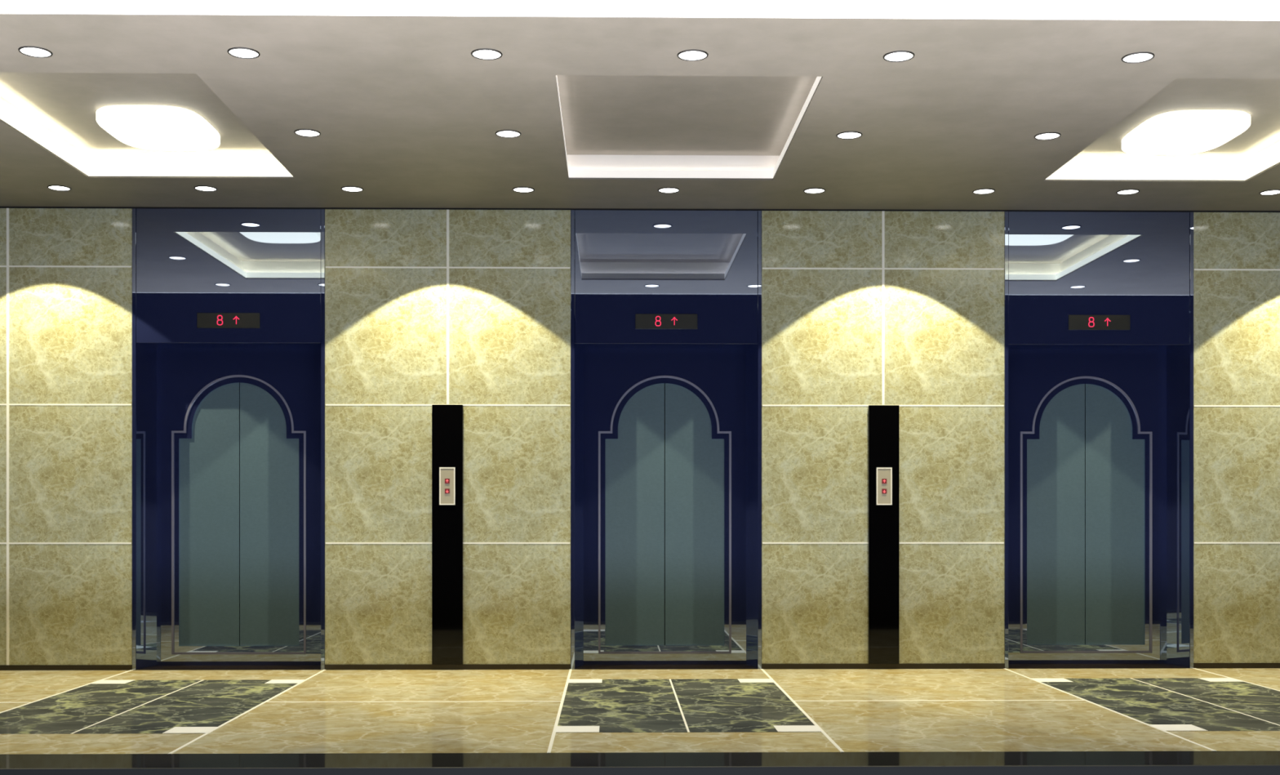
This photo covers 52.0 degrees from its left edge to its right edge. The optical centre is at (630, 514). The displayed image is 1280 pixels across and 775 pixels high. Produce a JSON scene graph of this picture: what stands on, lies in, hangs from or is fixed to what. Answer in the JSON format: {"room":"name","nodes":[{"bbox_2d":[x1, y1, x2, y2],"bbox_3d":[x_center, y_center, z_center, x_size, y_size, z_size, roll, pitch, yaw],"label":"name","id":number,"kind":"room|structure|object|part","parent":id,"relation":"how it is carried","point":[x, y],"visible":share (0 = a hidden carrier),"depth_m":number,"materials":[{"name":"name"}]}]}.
{"room":"lobby","nodes":[
{"label":"lobby","id":0,"kind":"room"},
{"bbox_2d":[0,208,1279,665],"bbox_3d":[0.254,-0.586,10.033,16.000,3.420,0.343,0,0,-1],"label":"wall","id":1,"kind":"structure","parent":0,"point":[470,308],"depth_m":9.85,"materials":[{"name":"beige stone"}]},
{"bbox_2d":[431,404,462,664],"bbox_3d":[-1.370,0.152,9.819,0.229,1.944,0.043,0,0,-1],"label":"panel","id":2,"kind":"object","parent":1,"relation":"attached to","point":[446,420],"depth_m":9.81,"materials":[{"name":"black glass"}]},
{"bbox_3d":[-1.370,-0.211,9.806,0.117,0.281,0.011,0,0,-1],"label":"call plate","id":3,"kind":"part","parent":2,"relation":"part of","materials":[{"name":"beige"}]},
{"bbox_2d":[0,662,1279,670],"bbox_3d":[0.254,1.144,10.032,16.000,0.040,0.346,0,0,-1],"label":"baseboard","id":4,"kind":"structure","parent":1,"relation":"attached to","point":[993,665],"depth_m":9.85,"materials":[{"name":"black stone"}]},
{"bbox_2d":[0,206,1279,212],"bbox_3d":[0.256,-2.290,9.863,16.000,0.011,0.004,0,0,-1],"label":"trim","id":5,"kind":"structure","parent":1,"relation":"attached to","point":[0,206],"depth_m":9.86,"materials":[{"name":"black"}]},
{"bbox_2d":[867,404,899,663],"bbox_3d":[1.904,0.152,9.867,0.229,1.944,0.043,0,0,-1],"label":"panel","id":6,"kind":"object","parent":1,"relation":"attached to","point":[883,420],"depth_m":9.86,"materials":[{"name":"black glass"}]},
{"bbox_3d":[1.904,-0.211,9.854,0.117,0.281,0.011,0,0,-1],"label":"call plate","id":7,"kind":"part","parent":6,"relation":"part of","materials":[{"name":"beige"}]},
{"bbox_2d":[0,13,1279,210],"bbox_3d":[0.281,-2.398,8.135,16.000,0.205,4.140,0,0,-1],"label":"ceiling","id":8,"kind":"structure","parent":0,"point":[606,113],"depth_m":7.76,"materials":[{"name":"beige paint"}]},
{"bbox_2d":[17,45,53,57],"bbox_3d":[-2.952,-2.292,6.512,0.156,0.006,0.156,0,0,-1],"label":"recessed light","id":9,"kind":"object","parent":8,"relation":"in","point":[30,51],"visible":1,"depth_m":6.50,"materials":[{"name":"white"}]},
{"bbox_2d":[47,184,71,191],"bbox_3d":[-4.016,-2.292,9.226,0.156,0.006,0.156,0,0,-1],"label":"recessed light","id":10,"kind":"object","parent":8,"relation":"in","point":[60,188],"visible":1,"depth_m":9.22,"materials":[{"name":"white"}]},
{"bbox_2d":[96,104,220,150],"bbox_3d":[-2.985,-2.446,8.327,0.650,0.069,0.780,0,0,-1],"label":"ceiling lamp","id":11,"kind":"object","parent":8,"relation":"attached to","point":[146,126],"visible":1,"depth_m":8.19,"materials":[{"name":"white"}]},
{"bbox_2d":[194,185,217,191],"bbox_3d":[-2.992,-2.292,9.241,0.156,0.006,0.156,0,0,-1],"label":"recessed light","id":12,"kind":"object","parent":8,"relation":"in","point":[202,188],"visible":1,"depth_m":9.22,"materials":[{"name":"white"}]},
{"bbox_2d":[227,47,260,58],"bbox_3d":[-1.923,-2.292,6.527,0.156,0.006,0.156,0,0,-1],"label":"recessed light","id":13,"kind":"object","parent":8,"relation":"in","point":[239,52],"visible":1,"depth_m":6.52,"materials":[{"name":"white"}]},
{"bbox_2d":[293,128,320,137],"bbox_3d":[-1.944,-2.292,7.894,0.156,0.006,0.156,0,0,-1],"label":"recessed light","id":14,"kind":"object","parent":8,"relation":"in","point":[303,132],"visible":1,"depth_m":7.88,"materials":[{"name":"white"}]},
{"bbox_2d":[341,186,363,191],"bbox_3d":[-1.963,-2.292,9.256,0.156,0.006,0.156,0,0,-1],"label":"recessed light","id":15,"kind":"object","parent":8,"relation":"in","point":[349,188],"visible":1,"depth_m":9.24,"materials":[{"name":"white"}]},
{"bbox_2d":[471,48,502,59],"bbox_3d":[-0.718,-2.292,6.544,0.156,0.006,0.156,0,0,-1],"label":"recessed light","id":16,"kind":"object","parent":8,"relation":"in","point":[482,53],"visible":1,"depth_m":6.53,"materials":[{"name":"white"}]},
{"bbox_2d":[495,129,520,137],"bbox_3d":[-0.738,-2.292,7.912,0.156,0.006,0.156,0,0,-1],"label":"recessed light","id":17,"kind":"object","parent":8,"relation":"in","point":[502,133],"visible":1,"depth_m":7.90,"materials":[{"name":"white"}]},
{"bbox_2d":[512,186,534,192],"bbox_3d":[-0.757,-2.292,9.274,0.156,0.006,0.156,0,0,-1],"label":"recessed light","id":18,"kind":"object","parent":8,"relation":"in","point":[521,189],"visible":1,"depth_m":9.26,"materials":[{"name":"white"}]},
{"bbox_2d":[0,0,1279,20],"bbox_3d":[0.312,-2.342,6.050,16.000,0.093,0.030,0,0,-1],"label":"light strip","id":19,"kind":"object","parent":8,"relation":"attached to","point":[1163,10],"visible":1,"depth_m":6.04,"materials":[{"name":"white"}]},
{"bbox_2d":[657,186,679,193],"bbox_3d":[0.270,-2.292,9.289,0.156,0.006,0.156,0,0,-1],"label":"recessed light","id":20,"kind":"object","parent":8,"relation":"in","point":[666,189],"visible":1,"depth_m":9.27,"materials":[{"name":"white"}]},
{"bbox_2d":[676,48,708,61],"bbox_3d":[0.310,-2.292,6.559,0.156,0.006,0.156,0,0,-1],"label":"recessed light","id":21,"kind":"object","parent":8,"relation":"in","point":[693,55],"visible":1,"depth_m":6.55,"materials":[{"name":"white"}]},
{"bbox_2d":[803,187,825,193],"bbox_3d":[1.303,-2.292,9.304,0.156,0.006,0.156,0,0,-1],"label":"recessed light","id":22,"kind":"object","parent":8,"relation":"in","point":[811,190],"visible":1,"depth_m":9.29,"materials":[{"name":"white"}]},
{"bbox_2d":[835,131,862,138],"bbox_3d":[1.323,-2.292,7.942,0.156,0.006,0.156,0,0,-1],"label":"recessed light","id":23,"kind":"object","parent":8,"relation":"in","point":[845,135],"visible":1,"depth_m":7.93,"materials":[{"name":"white"}]},
{"bbox_2d":[883,50,914,62],"bbox_3d":[1.343,-2.292,6.574,0.156,0.006,0.156,0,0,-1],"label":"recessed light","id":24,"kind":"object","parent":8,"relation":"in","point":[896,55],"visible":1,"depth_m":6.57,"materials":[{"name":"white"}]},
{"bbox_2d":[972,188,995,194],"bbox_3d":[2.508,-2.292,9.322,0.156,0.006,0.156,0,0,-1],"label":"recessed light","id":25,"kind":"object","parent":8,"relation":"in","point":[980,191],"visible":1,"depth_m":9.31,"materials":[{"name":"white"}]},
{"bbox_2d":[1034,132,1061,139],"bbox_3d":[2.528,-2.292,7.960,0.156,0.006,0.156,0,0,-1],"label":"recessed light","id":26,"kind":"object","parent":8,"relation":"in","point":[1045,135],"visible":1,"depth_m":7.95,"materials":[{"name":"white"}]},
{"bbox_2d":[1115,188,1139,195],"bbox_3d":[3.537,-2.292,9.337,0.156,0.006,0.156,0,0,-1],"label":"recessed light","id":27,"kind":"object","parent":8,"relation":"in","point":[1129,191],"visible":1,"depth_m":9.32,"materials":[{"name":"white"}]},
{"bbox_2d":[1121,51,1154,62],"bbox_3d":[2.548,-2.292,6.592,0.156,0.006,0.156,0,0,-1],"label":"recessed light","id":28,"kind":"object","parent":8,"relation":"in","point":[1141,56],"visible":1,"depth_m":6.58,"materials":[{"name":"white"}]},
{"bbox_2d":[1121,109,1250,154],"bbox_3d":[3.551,-2.446,8.423,0.650,0.069,0.780,0,0,-1],"label":"ceiling lamp","id":29,"kind":"object","parent":8,"relation":"attached to","point":[1186,131],"visible":1,"depth_m":8.29,"materials":[{"name":"white"}]},
{"bbox_2d":[1259,189,1279,195],"bbox_3d":[4.565,-2.292,9.352,0.156,0.006,0.156,0,0,-1],"label":"recessed light","id":30,"kind":"object","parent":8,"relation":"in","point":[1271,192],"visible":1,"depth_m":9.34,"materials":[{"name":"white"}]},
{"bbox_2d":[0,667,1279,774],"bbox_3d":[0.281,1.213,8.124,16.000,0.103,4.162,0,0,-1],"label":"floor","id":31,"kind":"structure","parent":0,"point":[1193,721],"depth_m":7.40,"materials":[{"name":"beige stone"}]},
{"bbox_2d":[132,208,324,670],"bbox_3d":[-3.010,-0.566,9.982,1.433,3.460,0.351,0,0,-1],"label":"elevator","id":32,"kind":"object","parent":31,"relation":"on","point":[228,304],"visible":0.94,"depth_m":10.08,"materials":[{"name":"teal"}]},
{"bbox_3d":[-3.711,-0.565,9.855,0.028,3.459,0.104,0,0,-1],"label":"frame post","id":33,"kind":"part","parent":32,"relation":"part of","materials":[{"name":"metal"}]},
{"bbox_3d":[-3.253,-0.001,10.122,0.477,2.066,0.033,0,0,-1],"label":"door panel","id":34,"kind":"part","parent":32,"relation":"part of","materials":[{"name":"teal metal"}]},
{"bbox_3d":[-3.009,1.162,9.950,1.377,0.004,0.274,0,0,-1],"label":"sill","id":35,"kind":"part","parent":32,"relation":"part of","materials":[{"name":"black stone"}]},
{"bbox_3d":[-3.010,-1.789,9.987,1.373,1.012,0.340,0,0,-1],"label":"header panel","id":36,"kind":"part","parent":32,"relation":"part of","materials":[{"name":"blue glass"}]},
{"bbox_3d":[-3.011,0.002,10.088,1.027,2.148,0.010,0,0,-1],"label":"outline trim","id":37,"kind":"part","parent":32,"relation":"part of","materials":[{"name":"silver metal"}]},
{"bbox_3d":[-3.011,-0.059,10.112,1.400,2.447,0.050,0,0,-1],"label":"panel","id":38,"kind":"part","parent":32,"relation":"part of","materials":[{"name":"metal"}]},
{"bbox_3d":[-2.770,-0.001,10.129,0.477,2.066,0.033,0,0,-1],"label":"door panel","id":39,"kind":"part","parent":32,"relation":"part of","materials":[{"name":"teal metal"}]},
{"bbox_3d":[-2.305,-0.565,9.875,0.028,3.459,0.104,0,0,-1],"label":"frame post","id":40,"kind":"part","parent":32,"relation":"part of","materials":[{"name":"metal"}]},
{"bbox_2d":[570,209,761,669],"bbox_3d":[0.266,-0.566,10.029,1.433,3.460,0.351,0,0,-1],"label":"elevator","id":41,"kind":"object","parent":31,"relation":"on","point":[666,305],"visible":1,"depth_m":10.13,"materials":[{"name":"teal metal"}]},
{"bbox_3d":[-0.435,-0.565,9.903,0.028,3.459,0.104,0,0,-1],"label":"frame post","id":42,"kind":"part","parent":41,"relation":"part of","materials":[{"name":"metal"}]},
{"bbox_3d":[0.022,-0.001,10.170,0.477,2.066,0.033,0,0,-1],"label":"door panel","id":43,"kind":"part","parent":41,"relation":"part of","materials":[{"name":"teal metal"}]},
{"bbox_3d":[0.265,0.002,10.136,1.027,2.148,0.010,0,0,-1],"label":"outline trim","id":44,"kind":"part","parent":41,"relation":"part of","materials":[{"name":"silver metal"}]},
{"bbox_3d":[0.264,-0.059,10.160,1.400,2.447,0.050,0,0,-1],"label":"panel","id":45,"kind":"part","parent":41,"relation":"part of","materials":[{"name":"metal"}]},
{"bbox_3d":[0.267,1.162,9.998,1.377,0.004,0.274,0,0,-1],"label":"sill","id":46,"kind":"part","parent":41,"relation":"part of","materials":[{"name":"black stone"}]},
{"bbox_3d":[0.266,-1.789,10.035,1.373,1.012,0.340,0,0,-1],"label":"header panel","id":47,"kind":"part","parent":41,"relation":"part of","materials":[{"name":"blue glass"}]},
{"bbox_3d":[0.505,-0.001,10.177,0.477,2.066,0.033,0,0,-1],"label":"door panel","id":48,"kind":"part","parent":41,"relation":"part of","materials":[{"name":"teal metal"}]},
{"bbox_3d":[0.971,-0.565,9.923,0.028,3.459,0.104,0,0,-1],"label":"frame post","id":49,"kind":"part","parent":41,"relation":"part of","materials":[{"name":"metal"}]},
{"bbox_2d":[1004,211,1193,668],"bbox_3d":[3.536,-0.566,10.077,1.433,3.460,0.351,0,0,-1],"label":"elevator","id":50,"kind":"object","parent":31,"relation":"on","point":[1099,305],"visible":0.97,"depth_m":10.18,"materials":[{"name":"teal metal"}]},
{"bbox_3d":[2.835,-0.565,9.950,0.028,3.459,0.104,0,0,-1],"label":"frame post","id":51,"kind":"part","parent":50,"relation":"part of","materials":[{"name":"metal"}]},
{"bbox_3d":[3.293,-0.001,10.218,0.477,2.066,0.033,0,0,-1],"label":"door panel","id":52,"kind":"part","parent":50,"relation":"part of","materials":[{"name":"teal metal"}]},
{"bbox_3d":[3.535,0.002,10.184,1.027,2.148,0.010,0,0,-1],"label":"outline trim","id":53,"kind":"part","parent":50,"relation":"part of","materials":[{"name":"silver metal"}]},
{"bbox_3d":[3.534,-0.059,10.208,1.400,2.447,0.050,0,0,-1],"label":"panel","id":54,"kind":"part","parent":50,"relation":"part of","materials":[{"name":"metal"}]},
{"bbox_3d":[3.536,-1.789,10.083,1.373,1.012,0.340,0,0,-1],"label":"header panel","id":55,"kind":"part","parent":50,"relation":"part of","materials":[{"name":"blue glass"}]},
{"bbox_3d":[3.537,1.162,10.046,1.377,0.004,0.274,0,0,-1],"label":"sill","id":56,"kind":"part","parent":50,"relation":"part of","materials":[{"name":"black stone"}]},
{"bbox_3d":[3.776,-0.001,10.225,0.477,2.066,0.033,0,0,-1],"label":"door panel","id":57,"kind":"part","parent":50,"relation":"part of","materials":[{"name":"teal metal"}]},
{"bbox_3d":[4.241,-0.565,9.971,0.028,3.459,0.104,0,0,-1],"label":"frame post","id":58,"kind":"part","parent":50,"relation":"part of","materials":[{"name":"metal"}]}
]}

